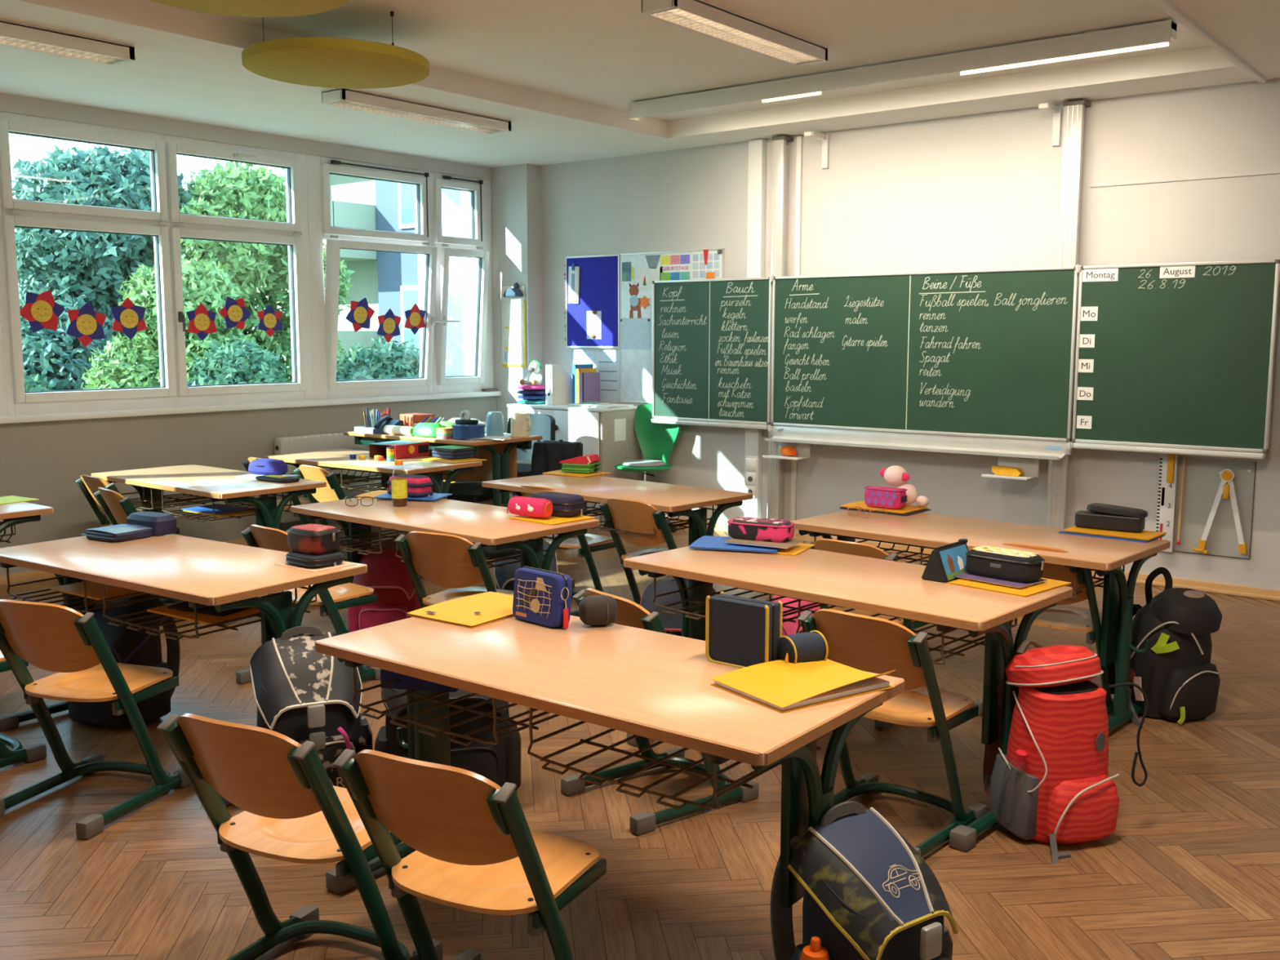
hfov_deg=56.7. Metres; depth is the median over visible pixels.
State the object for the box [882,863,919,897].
print
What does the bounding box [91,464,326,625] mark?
school desk
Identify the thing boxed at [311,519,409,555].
basket
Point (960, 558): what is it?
print
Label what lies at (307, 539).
pencil box
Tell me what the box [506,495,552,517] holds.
pouch
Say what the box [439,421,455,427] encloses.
plastic bag
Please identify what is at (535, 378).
doll
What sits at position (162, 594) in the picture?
basket
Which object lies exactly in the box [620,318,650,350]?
chart
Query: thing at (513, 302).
chart
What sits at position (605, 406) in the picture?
pile
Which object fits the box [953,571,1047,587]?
notebook
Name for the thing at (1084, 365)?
card
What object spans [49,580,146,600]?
folder
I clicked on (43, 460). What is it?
wall
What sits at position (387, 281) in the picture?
apartment building
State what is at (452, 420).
plastic bag
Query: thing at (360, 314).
paper flower
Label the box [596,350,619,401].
poster
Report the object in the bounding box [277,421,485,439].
grille
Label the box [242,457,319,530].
chair
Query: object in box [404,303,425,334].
paper flower
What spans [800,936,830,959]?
bottle
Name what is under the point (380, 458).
pot
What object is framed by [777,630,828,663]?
pouch
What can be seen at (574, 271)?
folder
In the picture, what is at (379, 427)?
telephone
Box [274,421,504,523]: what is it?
radiator
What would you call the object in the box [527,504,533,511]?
print
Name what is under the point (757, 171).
duct
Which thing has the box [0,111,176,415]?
window
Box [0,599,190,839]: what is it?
chair
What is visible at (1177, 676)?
rucksack
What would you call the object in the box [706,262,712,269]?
picture
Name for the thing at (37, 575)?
baseboard
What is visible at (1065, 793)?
rucksack
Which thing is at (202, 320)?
paper flower
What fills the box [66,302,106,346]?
paper flower
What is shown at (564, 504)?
pencil box
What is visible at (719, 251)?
magnet
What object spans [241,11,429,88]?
disc
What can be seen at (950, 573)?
print
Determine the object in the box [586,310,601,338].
note
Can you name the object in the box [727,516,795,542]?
pencil box
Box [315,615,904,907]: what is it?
school desk
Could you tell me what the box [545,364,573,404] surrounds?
magazine file
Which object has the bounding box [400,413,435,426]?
box
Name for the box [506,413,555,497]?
office chair
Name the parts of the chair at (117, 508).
backrest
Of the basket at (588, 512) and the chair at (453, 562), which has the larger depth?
the basket at (588, 512)
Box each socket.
[745,472,755,484]
[745,485,755,497]
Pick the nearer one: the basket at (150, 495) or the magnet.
the basket at (150, 495)
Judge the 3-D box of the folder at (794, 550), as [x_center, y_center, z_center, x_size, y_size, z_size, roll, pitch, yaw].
[0.442,0.235,4.205,0.300,0.006,0.220,3,8,26]
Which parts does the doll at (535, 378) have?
leg, arm, arm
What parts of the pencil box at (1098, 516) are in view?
lid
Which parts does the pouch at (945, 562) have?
picture panel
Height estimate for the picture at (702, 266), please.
0.048 m
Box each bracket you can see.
[804,130,829,168]
[1038,102,1062,146]
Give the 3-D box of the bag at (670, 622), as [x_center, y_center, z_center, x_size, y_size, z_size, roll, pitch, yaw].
[0.145,0.602,4.541,0.356,0.477,0.340,1,7,10]
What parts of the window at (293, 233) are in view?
handle, sash, sash, handle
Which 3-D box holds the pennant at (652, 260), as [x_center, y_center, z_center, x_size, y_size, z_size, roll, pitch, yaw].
[0.093,-1.574,8.578,0.140,0.100,0.001,6,9,38]
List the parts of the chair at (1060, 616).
backrest, seat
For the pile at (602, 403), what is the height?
0.018 m
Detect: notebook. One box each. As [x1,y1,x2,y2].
[724,537,803,548]
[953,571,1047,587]
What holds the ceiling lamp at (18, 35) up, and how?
attached to the ceiling at (188, 66)
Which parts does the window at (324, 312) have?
sash, opener rod, sash, handle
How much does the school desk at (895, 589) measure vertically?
0.640 m
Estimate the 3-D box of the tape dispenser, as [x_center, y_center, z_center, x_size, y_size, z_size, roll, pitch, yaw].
[-1.080,-0.393,7.397,0.150,0.086,0.050,4,8,27]
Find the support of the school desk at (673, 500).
on the floor
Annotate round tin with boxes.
[451,422,485,439]
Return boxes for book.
[168,600,253,616]
[334,474,357,481]
[481,546,520,559]
[572,364,593,403]
[575,368,596,403]
[579,372,599,402]
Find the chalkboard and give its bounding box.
[650,99,1279,528]
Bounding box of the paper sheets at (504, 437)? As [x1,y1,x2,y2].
[472,435,511,440]
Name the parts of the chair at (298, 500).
backrest, seat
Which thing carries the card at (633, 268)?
attached to the board at (635, 365)
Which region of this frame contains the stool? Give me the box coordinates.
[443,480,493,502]
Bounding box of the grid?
[691,250,721,279]
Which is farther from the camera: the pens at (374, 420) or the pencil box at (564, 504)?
the pens at (374, 420)
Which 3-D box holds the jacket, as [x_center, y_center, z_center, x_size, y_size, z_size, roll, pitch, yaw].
[-0.531,0.082,7.844,0.443,0.700,0.240,5,8,32]
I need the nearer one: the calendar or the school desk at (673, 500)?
the school desk at (673, 500)
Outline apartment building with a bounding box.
[247,164,419,377]
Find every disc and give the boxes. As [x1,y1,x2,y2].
[149,0,350,17]
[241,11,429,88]
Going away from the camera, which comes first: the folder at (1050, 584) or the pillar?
the folder at (1050, 584)
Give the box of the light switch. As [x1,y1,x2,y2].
[745,457,755,471]
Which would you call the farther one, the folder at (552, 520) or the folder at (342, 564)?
the folder at (552, 520)
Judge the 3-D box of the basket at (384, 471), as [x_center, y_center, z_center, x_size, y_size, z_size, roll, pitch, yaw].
[-1.429,-0.011,6.991,0.491,0.124,0.480,5,9,36]
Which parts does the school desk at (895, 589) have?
plate, plate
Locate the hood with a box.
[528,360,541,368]
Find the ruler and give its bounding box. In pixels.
[1155,453,1177,551]
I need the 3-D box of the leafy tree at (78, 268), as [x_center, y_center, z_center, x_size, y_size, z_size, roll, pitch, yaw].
[-8.885,-1.096,19.594,4.868,8.566,5.415,-6,9,-42]
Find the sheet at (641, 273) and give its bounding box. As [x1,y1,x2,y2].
[635,266,648,289]
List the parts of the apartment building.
balcony door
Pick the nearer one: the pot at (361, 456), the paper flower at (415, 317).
the pot at (361, 456)
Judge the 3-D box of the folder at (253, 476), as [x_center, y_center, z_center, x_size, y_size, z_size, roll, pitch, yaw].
[-1.968,-0.021,6.268,0.260,0.007,0.200,3,8,24]
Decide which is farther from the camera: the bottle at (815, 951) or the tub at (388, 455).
the tub at (388, 455)
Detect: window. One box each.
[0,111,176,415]
[0,306,7,416]
[163,134,313,407]
[306,154,448,399]
[428,171,493,393]
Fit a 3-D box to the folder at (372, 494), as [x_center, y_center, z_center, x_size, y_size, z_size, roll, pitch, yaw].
[-1.141,0.069,5.546,0.300,0.007,0.215,2,7,18]
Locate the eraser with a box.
[481,388,497,391]
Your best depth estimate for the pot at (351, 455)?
7.16 m
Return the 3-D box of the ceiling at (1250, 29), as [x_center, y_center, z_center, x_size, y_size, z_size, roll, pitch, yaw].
[1.204,-1.606,1.556,2.580,0.230,8.700,6,9,38]
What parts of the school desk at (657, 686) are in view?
plate, plate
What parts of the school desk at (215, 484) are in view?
plate, plate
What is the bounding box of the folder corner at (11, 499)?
[0,495,39,504]
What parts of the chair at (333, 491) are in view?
backrest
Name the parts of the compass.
leg, handle, leg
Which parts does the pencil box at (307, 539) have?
printed lid, zip pull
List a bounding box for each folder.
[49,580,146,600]
[146,600,260,624]
[181,503,255,515]
[182,510,255,517]
[235,473,297,479]
[275,561,356,572]
[355,490,387,497]
[374,493,451,500]
[406,591,514,628]
[422,457,485,463]
[507,515,595,525]
[542,470,611,477]
[568,263,579,303]
[688,535,781,552]
[711,658,894,713]
[742,543,814,555]
[840,500,928,514]
[840,506,930,515]
[948,577,1071,597]
[1058,530,1164,542]
[1062,525,1167,540]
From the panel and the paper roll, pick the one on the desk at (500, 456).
the paper roll
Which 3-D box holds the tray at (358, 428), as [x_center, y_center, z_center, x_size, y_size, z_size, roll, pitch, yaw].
[-1.788,-0.342,7.956,0.200,0.032,0.160,5,9,35]
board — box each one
[565,253,619,348]
[619,248,724,403]
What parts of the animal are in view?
leg, leg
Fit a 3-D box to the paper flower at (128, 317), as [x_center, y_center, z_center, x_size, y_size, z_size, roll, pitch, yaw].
[-3.053,-0.965,7.095,0.004,0.254,0.223,6,9,38]
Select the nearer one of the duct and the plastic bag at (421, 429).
the plastic bag at (421, 429)
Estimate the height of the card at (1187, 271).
0.070 m
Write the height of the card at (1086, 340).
0.073 m
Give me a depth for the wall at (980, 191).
7.07 m
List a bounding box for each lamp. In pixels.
[0,19,135,66]
[321,88,511,134]
[628,19,1177,120]
[641,0,827,66]
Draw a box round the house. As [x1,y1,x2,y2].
[417,188,463,376]
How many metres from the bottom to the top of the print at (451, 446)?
0.001 m
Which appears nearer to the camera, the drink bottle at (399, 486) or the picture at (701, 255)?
the drink bottle at (399, 486)
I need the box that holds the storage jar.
[485,411,503,435]
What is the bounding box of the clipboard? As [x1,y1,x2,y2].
[579,401,601,404]
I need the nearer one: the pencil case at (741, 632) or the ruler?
the pencil case at (741, 632)
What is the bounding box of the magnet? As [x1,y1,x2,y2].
[717,248,722,253]
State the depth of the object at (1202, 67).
6.62 m
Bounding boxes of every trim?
[0,93,492,180]
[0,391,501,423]
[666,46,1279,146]
[1089,169,1279,187]
[1151,0,1266,83]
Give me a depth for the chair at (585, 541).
5.89 m
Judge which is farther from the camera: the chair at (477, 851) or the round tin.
the round tin
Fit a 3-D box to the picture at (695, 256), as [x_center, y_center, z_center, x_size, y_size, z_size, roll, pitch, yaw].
[0.391,-1.562,8.340,0.048,0.048,0.001,6,9,38]
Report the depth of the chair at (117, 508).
5.71 m
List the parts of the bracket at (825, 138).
arm, wall plate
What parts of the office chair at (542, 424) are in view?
seat, backrest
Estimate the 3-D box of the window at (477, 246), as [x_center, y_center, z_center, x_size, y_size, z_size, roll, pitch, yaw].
[-1.358,-1.500,9.149,0.214,1.680,0.640,6,9,38]
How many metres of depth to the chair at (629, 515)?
5.38 m
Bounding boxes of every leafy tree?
[11,143,246,390]
[23,368,56,391]
[141,161,355,382]
[186,335,289,385]
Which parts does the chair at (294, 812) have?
backrest, seat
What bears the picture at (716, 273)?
attached to the grid
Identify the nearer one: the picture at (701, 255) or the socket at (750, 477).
the socket at (750, 477)
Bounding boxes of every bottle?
[391,459,407,506]
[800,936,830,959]
[996,749,1028,809]
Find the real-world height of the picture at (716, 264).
0.048 m
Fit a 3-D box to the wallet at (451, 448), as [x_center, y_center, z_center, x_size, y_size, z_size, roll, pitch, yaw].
[-1.129,-0.189,7.165,0.205,0.020,0.165,6,9,39]
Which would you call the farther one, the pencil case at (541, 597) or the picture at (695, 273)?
the picture at (695, 273)
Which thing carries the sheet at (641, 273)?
attached to the board at (635, 365)
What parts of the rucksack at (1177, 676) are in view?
handle, lid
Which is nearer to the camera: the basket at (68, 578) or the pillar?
the basket at (68, 578)
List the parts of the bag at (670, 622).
handle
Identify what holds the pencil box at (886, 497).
on the folder at (907, 508)
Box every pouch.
[248,458,288,474]
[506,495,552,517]
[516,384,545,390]
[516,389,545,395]
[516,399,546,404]
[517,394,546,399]
[578,594,617,626]
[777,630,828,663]
[921,537,968,582]
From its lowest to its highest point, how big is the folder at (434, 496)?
0.007 m
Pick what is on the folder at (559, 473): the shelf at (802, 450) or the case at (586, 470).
the case at (586, 470)
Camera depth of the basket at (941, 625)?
3.38 m
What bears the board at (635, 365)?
attached to the wall at (980, 191)
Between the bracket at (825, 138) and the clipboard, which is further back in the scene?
the clipboard
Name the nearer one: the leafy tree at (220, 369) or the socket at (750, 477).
the socket at (750, 477)
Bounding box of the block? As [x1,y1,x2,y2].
[435,427,452,439]
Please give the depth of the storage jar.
7.46 m
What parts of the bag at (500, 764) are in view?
lid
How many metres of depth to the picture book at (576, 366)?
8.88 m
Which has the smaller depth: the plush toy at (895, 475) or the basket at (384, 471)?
the plush toy at (895, 475)
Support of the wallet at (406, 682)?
on the school desk at (657, 686)
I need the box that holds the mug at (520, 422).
[510,412,531,437]
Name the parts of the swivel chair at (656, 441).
seat, backrest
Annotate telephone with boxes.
[373,415,403,434]
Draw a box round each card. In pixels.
[622,262,631,281]
[631,266,634,279]
[1076,386,1093,399]
[1076,415,1092,428]
[1078,359,1093,372]
[1079,334,1094,347]
[1080,306,1097,320]
[1082,267,1118,281]
[1160,265,1195,278]
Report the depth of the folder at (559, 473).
6.35 m
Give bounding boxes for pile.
[567,402,608,407]
[590,404,633,408]
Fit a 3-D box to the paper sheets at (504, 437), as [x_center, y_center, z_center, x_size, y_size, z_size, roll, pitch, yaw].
[-0.932,-0.266,7.434,0.238,0.010,0.311,1,7,10]
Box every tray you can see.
[354,425,373,432]
[764,435,1065,460]
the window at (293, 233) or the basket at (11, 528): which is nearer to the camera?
the basket at (11, 528)
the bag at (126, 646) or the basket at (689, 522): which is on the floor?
the bag at (126, 646)
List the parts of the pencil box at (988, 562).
printed lid, zip pull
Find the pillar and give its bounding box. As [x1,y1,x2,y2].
[466,163,542,433]
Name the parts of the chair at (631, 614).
backrest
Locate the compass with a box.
[1191,468,1246,554]
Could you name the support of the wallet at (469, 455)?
on the folder at (434, 459)
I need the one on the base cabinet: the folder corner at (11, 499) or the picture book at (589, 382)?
the picture book at (589, 382)
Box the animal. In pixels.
[629,283,648,318]
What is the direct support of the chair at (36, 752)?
on the floor
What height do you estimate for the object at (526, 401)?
0.030 m
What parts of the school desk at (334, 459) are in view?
frame rail, plate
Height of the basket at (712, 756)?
0.124 m
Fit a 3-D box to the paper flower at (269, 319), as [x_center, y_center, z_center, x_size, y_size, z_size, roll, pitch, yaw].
[-2.447,-1.054,7.852,0.004,0.218,0.190,6,9,38]
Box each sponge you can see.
[780,445,795,456]
[991,465,1024,475]
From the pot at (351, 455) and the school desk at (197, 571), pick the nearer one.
the school desk at (197, 571)
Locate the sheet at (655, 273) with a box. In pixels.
[649,266,662,289]
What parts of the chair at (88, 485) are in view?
backrest, seat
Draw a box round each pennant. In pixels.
[645,254,660,268]
[703,248,708,264]
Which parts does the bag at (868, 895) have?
handle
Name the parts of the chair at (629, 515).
backrest, seat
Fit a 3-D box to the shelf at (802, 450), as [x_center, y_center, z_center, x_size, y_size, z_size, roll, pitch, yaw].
[0.963,-0.199,7.811,0.290,0.113,0.127,6,9,38]
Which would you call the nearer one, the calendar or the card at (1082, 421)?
the card at (1082, 421)
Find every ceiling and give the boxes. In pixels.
[0,0,703,167]
[143,0,1210,121]
[1167,0,1279,64]
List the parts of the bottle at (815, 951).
spout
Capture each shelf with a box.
[762,441,810,460]
[981,456,1039,479]
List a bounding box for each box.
[286,524,340,555]
[368,440,429,459]
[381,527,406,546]
[386,474,433,497]
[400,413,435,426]
[413,416,444,426]
[529,492,585,516]
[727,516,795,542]
[864,485,906,509]
[965,546,1044,582]
[1074,502,1147,532]
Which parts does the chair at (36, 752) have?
seat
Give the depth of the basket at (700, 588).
3.94 m
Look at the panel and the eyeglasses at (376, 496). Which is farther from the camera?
the panel
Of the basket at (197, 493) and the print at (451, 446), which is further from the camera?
the print at (451, 446)
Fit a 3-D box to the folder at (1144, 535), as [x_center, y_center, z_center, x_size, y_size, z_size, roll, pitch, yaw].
[1.791,0.195,4.478,0.315,0.007,0.200,6,9,41]
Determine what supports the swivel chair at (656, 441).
on the floor
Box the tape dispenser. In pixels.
[454,409,478,424]
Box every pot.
[349,453,356,458]
[358,454,365,459]
[376,455,383,461]
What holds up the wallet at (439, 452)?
on the wallet at (469, 455)
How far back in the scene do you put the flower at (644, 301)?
8.66 m
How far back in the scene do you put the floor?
3.22 m
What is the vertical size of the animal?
0.260 m
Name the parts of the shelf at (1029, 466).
plate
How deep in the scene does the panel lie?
6.30 m
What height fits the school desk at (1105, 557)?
0.640 m
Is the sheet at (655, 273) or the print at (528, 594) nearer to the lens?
the print at (528, 594)
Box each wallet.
[255,474,300,482]
[380,668,458,692]
[431,444,474,452]
[431,450,474,455]
[431,453,474,459]
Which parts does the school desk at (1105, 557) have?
plate, frame rail, plate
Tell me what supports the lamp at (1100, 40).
hanging from the ceiling at (611, 54)
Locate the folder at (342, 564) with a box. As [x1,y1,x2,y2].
[275,561,356,572]
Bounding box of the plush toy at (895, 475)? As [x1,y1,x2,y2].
[879,465,928,506]
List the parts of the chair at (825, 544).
backrest, seat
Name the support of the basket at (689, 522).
on the school desk at (673, 500)
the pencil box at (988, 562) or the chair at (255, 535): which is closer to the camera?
the pencil box at (988, 562)
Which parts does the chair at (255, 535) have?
backrest, seat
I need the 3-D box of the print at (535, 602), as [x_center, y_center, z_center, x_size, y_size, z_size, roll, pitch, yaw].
[-0.272,0.326,3.080,0.036,0.036,0.005,7,10,43]
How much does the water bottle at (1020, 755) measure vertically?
0.211 m
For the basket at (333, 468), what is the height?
0.124 m
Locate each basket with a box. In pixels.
[0,520,15,542]
[6,568,167,612]
[102,583,316,640]
[120,488,224,511]
[161,489,294,522]
[288,466,386,484]
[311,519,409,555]
[340,468,454,492]
[352,667,559,746]
[395,529,559,568]
[500,493,601,515]
[527,707,831,809]
[579,505,718,536]
[652,577,844,622]
[795,599,1017,665]
[813,537,930,565]
[1066,564,1124,599]
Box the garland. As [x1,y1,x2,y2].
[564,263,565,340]
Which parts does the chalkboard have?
frame, rail, panel, panel, frame, maker plate, rail, frame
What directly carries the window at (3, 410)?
in the wall at (43, 460)
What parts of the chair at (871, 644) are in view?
backrest, seat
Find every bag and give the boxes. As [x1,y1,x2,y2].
[67,594,180,727]
[248,626,372,787]
[347,540,421,632]
[374,688,520,790]
[412,422,444,437]
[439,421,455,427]
[447,417,486,433]
[493,537,557,591]
[640,574,715,635]
[770,801,958,959]
[771,595,830,635]
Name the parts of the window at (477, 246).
handle, sash, opener rod, sash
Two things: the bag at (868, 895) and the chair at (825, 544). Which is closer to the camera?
the bag at (868, 895)
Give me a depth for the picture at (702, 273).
8.32 m
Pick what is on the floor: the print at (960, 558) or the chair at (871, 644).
the chair at (871, 644)
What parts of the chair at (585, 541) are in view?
backrest, seat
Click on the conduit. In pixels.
(799, 139)
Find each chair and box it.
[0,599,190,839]
[0,650,46,768]
[75,474,179,595]
[93,487,184,618]
[156,713,442,959]
[235,524,381,684]
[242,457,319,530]
[293,464,348,561]
[333,748,606,959]
[395,531,513,608]
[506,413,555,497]
[511,484,615,617]
[560,587,758,835]
[598,497,686,604]
[604,403,680,531]
[797,608,987,857]
[804,538,943,730]
[971,542,1114,715]
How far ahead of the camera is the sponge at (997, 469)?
6.89 m
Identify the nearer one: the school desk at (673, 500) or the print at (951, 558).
the print at (951, 558)
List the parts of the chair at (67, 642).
backrest, seat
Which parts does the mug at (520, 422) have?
handle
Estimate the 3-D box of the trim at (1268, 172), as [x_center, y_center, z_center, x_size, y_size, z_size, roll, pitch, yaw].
[3.852,-1.515,5.593,3.400,0.017,0.009,6,9,38]
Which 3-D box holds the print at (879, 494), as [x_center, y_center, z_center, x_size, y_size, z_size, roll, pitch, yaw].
[1.025,0.078,5.037,0.151,0.070,0.002,6,9,39]
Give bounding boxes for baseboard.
[0,501,493,586]
[668,517,1279,601]
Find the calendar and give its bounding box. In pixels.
[659,253,690,280]
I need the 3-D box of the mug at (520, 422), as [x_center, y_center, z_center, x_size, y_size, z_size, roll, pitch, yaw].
[-0.762,-0.351,7.559,0.120,0.150,0.138,-2,7,-14]
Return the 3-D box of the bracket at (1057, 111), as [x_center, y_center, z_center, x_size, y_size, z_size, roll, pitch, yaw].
[2.292,-1.988,6.633,0.060,0.210,0.240,6,9,38]
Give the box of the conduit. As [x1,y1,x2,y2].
[790,136,802,537]
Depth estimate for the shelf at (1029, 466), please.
6.88 m
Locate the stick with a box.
[1176,458,1185,544]
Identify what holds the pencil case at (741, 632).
on the school desk at (657, 686)
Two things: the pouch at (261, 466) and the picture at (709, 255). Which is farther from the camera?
the picture at (709, 255)
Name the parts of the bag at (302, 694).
handle, lid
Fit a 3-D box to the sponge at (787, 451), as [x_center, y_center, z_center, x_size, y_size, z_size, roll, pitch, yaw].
[0.983,-0.191,7.823,0.126,0.070,0.088,6,9,38]
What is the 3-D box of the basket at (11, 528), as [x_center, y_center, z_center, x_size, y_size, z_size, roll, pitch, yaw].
[-3.046,0.218,5.123,0.491,0.124,0.480,6,9,38]
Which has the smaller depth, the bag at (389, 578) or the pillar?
the bag at (389, 578)
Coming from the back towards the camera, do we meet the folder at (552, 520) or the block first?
the block
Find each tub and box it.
[386,446,395,461]
[386,454,394,457]
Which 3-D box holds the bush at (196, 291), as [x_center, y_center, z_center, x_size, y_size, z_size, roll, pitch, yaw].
[-5.873,0.311,16.036,2.999,6.647,2.515,4,8,29]
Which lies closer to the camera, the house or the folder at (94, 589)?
the folder at (94, 589)
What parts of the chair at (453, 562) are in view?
backrest, seat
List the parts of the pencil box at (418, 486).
printed lid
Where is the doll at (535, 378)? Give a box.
[520,360,542,385]
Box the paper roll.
[383,425,413,435]
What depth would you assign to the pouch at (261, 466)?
6.29 m
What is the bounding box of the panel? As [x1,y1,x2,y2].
[1172,461,1256,559]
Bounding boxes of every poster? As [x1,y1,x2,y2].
[570,350,595,377]
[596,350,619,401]
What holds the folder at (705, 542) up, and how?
on the folder at (794, 550)
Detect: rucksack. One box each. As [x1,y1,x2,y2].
[982,639,1148,863]
[1106,566,1222,728]
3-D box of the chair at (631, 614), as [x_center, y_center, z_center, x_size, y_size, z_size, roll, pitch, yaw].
[0.058,0.633,3.559,0.460,0.654,0.396,-5,9,-36]
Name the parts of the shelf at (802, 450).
plate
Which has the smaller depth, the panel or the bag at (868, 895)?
the bag at (868, 895)
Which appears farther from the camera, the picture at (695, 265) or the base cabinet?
the base cabinet
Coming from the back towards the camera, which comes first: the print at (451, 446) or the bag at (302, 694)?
the print at (451, 446)
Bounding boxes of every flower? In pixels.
[19,289,65,333]
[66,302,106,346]
[110,297,146,339]
[186,302,217,341]
[218,296,251,329]
[257,304,282,337]
[346,297,374,332]
[377,308,400,342]
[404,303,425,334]
[640,295,648,309]
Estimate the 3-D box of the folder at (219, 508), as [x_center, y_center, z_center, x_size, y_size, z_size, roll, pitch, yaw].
[-2.128,0.147,6.005,0.310,0.006,0.220,5,8,32]
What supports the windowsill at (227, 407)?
attached to the wall at (43, 460)
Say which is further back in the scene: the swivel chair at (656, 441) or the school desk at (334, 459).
the swivel chair at (656, 441)
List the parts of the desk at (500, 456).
frame rail, modesty panel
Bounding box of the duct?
[744,138,766,518]
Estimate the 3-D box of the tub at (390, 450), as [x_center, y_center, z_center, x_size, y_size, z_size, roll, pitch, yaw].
[-1.479,-0.154,7.037,0.047,0.084,0.046,6,9,38]
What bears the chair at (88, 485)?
on the floor
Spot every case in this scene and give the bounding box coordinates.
[80,511,177,542]
[284,551,343,568]
[512,565,572,628]
[559,453,599,464]
[560,466,601,473]
[561,462,600,467]
[705,591,782,668]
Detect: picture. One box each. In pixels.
[693,253,698,261]
[693,262,698,269]
[693,271,697,278]
[699,253,704,261]
[699,262,705,269]
[699,270,705,277]
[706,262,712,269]
[707,253,712,260]
[713,253,719,260]
[713,261,719,268]
[713,270,719,277]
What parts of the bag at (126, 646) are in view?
lid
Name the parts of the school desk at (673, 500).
frame rail, plate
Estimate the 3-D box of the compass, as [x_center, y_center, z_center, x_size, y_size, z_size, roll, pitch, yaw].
[3.112,0.171,6.354,0.265,0.469,0.038,6,9,38]
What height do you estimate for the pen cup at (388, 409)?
0.155 m
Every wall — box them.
[0,395,496,575]
[461,78,1279,590]
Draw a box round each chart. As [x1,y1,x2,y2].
[501,282,526,367]
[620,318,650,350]
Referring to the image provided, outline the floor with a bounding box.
[0,526,1279,959]
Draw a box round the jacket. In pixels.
[531,439,586,549]
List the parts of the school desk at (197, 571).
plate, plate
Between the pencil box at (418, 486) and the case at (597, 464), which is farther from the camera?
the case at (597, 464)
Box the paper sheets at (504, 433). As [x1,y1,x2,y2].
[484,432,511,435]
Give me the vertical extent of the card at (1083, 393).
0.072 m
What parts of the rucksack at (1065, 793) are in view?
handle, lid, elastic cord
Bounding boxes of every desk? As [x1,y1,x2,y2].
[0,502,53,542]
[0,533,367,805]
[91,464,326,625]
[264,448,482,577]
[291,497,599,635]
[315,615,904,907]
[343,431,542,537]
[481,474,752,588]
[623,546,1072,851]
[790,509,1170,733]
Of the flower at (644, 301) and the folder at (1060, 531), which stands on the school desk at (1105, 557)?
the folder at (1060, 531)
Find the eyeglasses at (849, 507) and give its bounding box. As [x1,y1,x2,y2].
[847,506,887,517]
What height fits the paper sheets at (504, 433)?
0.010 m
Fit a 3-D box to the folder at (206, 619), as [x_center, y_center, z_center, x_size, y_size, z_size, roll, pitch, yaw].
[-1.385,0.420,3.837,0.340,0.008,0.240,5,8,34]
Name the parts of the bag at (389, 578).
lid, handle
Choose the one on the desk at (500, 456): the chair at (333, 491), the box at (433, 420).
the box at (433, 420)
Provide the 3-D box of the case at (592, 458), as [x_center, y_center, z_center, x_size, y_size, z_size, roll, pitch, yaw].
[-0.326,-0.115,6.425,0.192,0.044,0.147,3,8,21]
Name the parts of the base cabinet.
door, door, panel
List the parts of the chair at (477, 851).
backrest, seat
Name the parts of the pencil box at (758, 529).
printed lid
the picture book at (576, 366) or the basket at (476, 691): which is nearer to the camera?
the basket at (476, 691)
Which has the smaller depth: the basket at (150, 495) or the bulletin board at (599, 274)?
the basket at (150, 495)
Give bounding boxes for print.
[417,444,428,453]
[433,444,471,448]
[516,579,551,617]
[520,586,537,605]
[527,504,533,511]
[530,598,540,612]
[865,489,897,506]
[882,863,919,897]
[946,568,967,580]
[947,553,955,573]
[957,555,964,569]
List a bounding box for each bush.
[80,253,271,389]
[336,335,420,380]
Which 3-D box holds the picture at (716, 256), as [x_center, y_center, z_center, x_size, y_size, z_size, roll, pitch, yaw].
[0.532,-1.548,8.229,0.048,0.048,0.001,6,9,38]
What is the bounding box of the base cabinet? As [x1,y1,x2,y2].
[506,403,641,528]
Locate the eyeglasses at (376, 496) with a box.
[344,496,377,506]
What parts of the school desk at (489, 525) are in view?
plate, plate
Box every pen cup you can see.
[363,406,373,427]
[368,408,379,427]
[380,407,391,417]
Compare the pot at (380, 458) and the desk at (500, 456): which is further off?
the desk at (500, 456)
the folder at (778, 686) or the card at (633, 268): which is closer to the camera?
the folder at (778, 686)
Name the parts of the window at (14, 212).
sash, sash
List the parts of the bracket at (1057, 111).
arm, wall plate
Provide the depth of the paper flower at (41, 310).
6.69 m

